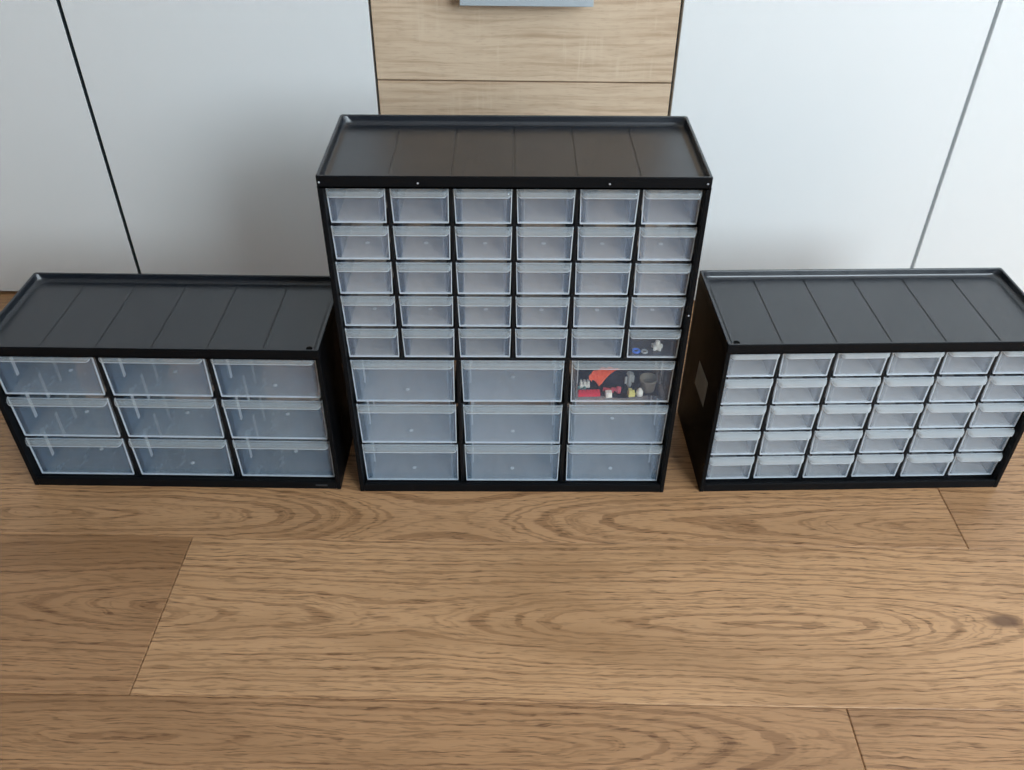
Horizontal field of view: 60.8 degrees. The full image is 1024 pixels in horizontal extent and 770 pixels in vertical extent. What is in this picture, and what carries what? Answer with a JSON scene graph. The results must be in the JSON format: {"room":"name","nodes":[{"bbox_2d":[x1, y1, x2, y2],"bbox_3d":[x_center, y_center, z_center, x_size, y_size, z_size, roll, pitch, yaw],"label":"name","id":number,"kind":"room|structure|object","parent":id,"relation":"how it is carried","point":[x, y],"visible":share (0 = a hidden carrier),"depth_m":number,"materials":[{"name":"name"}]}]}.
{"room":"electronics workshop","nodes":[
{"label":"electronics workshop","id":0,"kind":"room"},
{"bbox_2d":[0,291,1023,769],"bbox_3d":[-0.138,0.657,0.472,4.950,0.050,3.563,1,38,1],"label":"floor","id":1,"kind":"structure","parent":0,"point":[679,627],"depth_m":0.94,"materials":[{"name":"brown wood"}]},
{"bbox_2d":[0,272,352,488],"bbox_3d":[-0.406,-0.005,1.095,0.386,0.215,0.160,1,38,0],"label":"storage cabinet","id":2,"kind":"object","parent":1,"relation":"on","point":[128,323],"visible":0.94,"depth_m":1.08,"materials":[{"name":"black plastic"}]},
{"bbox_2d":[0,0,1023,299],"bbox_3d":[0.026,-1.158,0.990,2.918,2.160,0.615,1,38,1],"label":"wall","id":3,"kind":"structure","parent":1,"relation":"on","point":[137,136],"depth_m":1.24,"materials":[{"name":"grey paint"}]},
{"bbox_2d":[316,114,712,491],"bbox_3d":[0.001,-0.081,1.025,0.380,0.424,0.157,0,38,0],"label":"storage cabinet","id":4,"kind":"object","parent":1,"relation":"on","point":[460,316],"depth_m":0.95,"materials":[{"name":"black plastic"}]},
{"bbox_2d":[605,390,611,397],"bbox_3d":[0.113,0.011,1.018,0.007,0.007,0.008,-3,38,-5],"label":"plug","id":5,"kind":"object","parent":4,"relation":"in","point":[608,393],"visible":1,"depth_m":1.01,"materials":[{"name":"white plastic"}]},
{"bbox_2d":[577,361,658,397],"bbox_3d":[0.124,-0.031,1.052,0.095,0.031,0.110,0,38,0],"label":"cloth","id":6,"kind":"object","parent":4,"relation":"in","point":[617,378],"depth_m":1.04,"materials":[{"name":"fabric"}]},
{"bbox_2d":[579,379,589,387],"bbox_3d":[0.086,-0.002,1.033,0.012,0.008,0.008,-3,38,-5],"label":"clip","id":7,"kind":"object","parent":6,"relation":"on","point":[584,383],"visible":1,"depth_m":1.03,"materials":[{"name":"white plastic"}]},
{"bbox_2d":[589,367,618,385],"bbox_3d":[0.108,-0.011,1.026,0.036,0.032,0.020,0,38,0],"label":"pouch","id":8,"kind":"object","parent":6,"relation":"on","point":[598,376],"visible":0.95,"depth_m":1.03,"materials":[{"name":"orange fabric"}]},
{"bbox_2d":[603,386,620,393],"bbox_3d":[0.117,0.004,1.025,0.021,0.008,0.006,9,39,11],"label":"fastener","id":9,"kind":"object","parent":6,"relation":"on","point":[617,389],"visible":1,"depth_m":1.02,"materials":[{"name":"pink plastic"}]},
{"bbox_2d":[624,371,634,387],"bbox_3d":[0.138,-0.006,1.028,0.008,0.020,0.010,26,45,28],"label":"plug","id":10,"kind":"object","parent":6,"relation":"on","point":[630,374],"visible":1,"depth_m":1.02,"materials":[{"name":"grey plastic"}]},
{"bbox_2d":[627,388,634,396],"bbox_3d":[0.139,0.009,1.019,0.008,0.009,0.007,-5,39,-7],"label":"block","id":11,"kind":"object","parent":6,"relation":"on","point":[631,393],"visible":1,"depth_m":1.02,"materials":[{"name":"yellow plastic"}]},
{"bbox_2d":[640,372,657,392],"bbox_3d":[0.160,-0.002,1.026,0.021,0.016,0.021,0,38,0],"label":"tub","id":12,"kind":"object","parent":6,"relation":"on","point":[648,380],"visible":1,"depth_m":1.02,"materials":[{"name":"beige plastic"}]},
{"bbox_2d":[632,348,639,353],"bbox_3d":[0.140,-0.039,0.983,0.010,0.003,0.010,0,38,0],"label":"ring","id":13,"kind":"object","parent":4,"relation":"in","point":[633,349],"visible":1,"depth_m":0.98,"materials":[{"name":"blue plastic"}]},
{"bbox_2d":[677,268,1023,491],"bbox_3d":[0.423,-0.006,1.094,0.380,0.227,0.159,-1,38,-1],"label":"storage cabinet","id":14,"kind":"object","parent":1,"relation":"on","point":[899,377],"visible":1,"depth_m":1.07,"materials":[{"name":"black plastic"}]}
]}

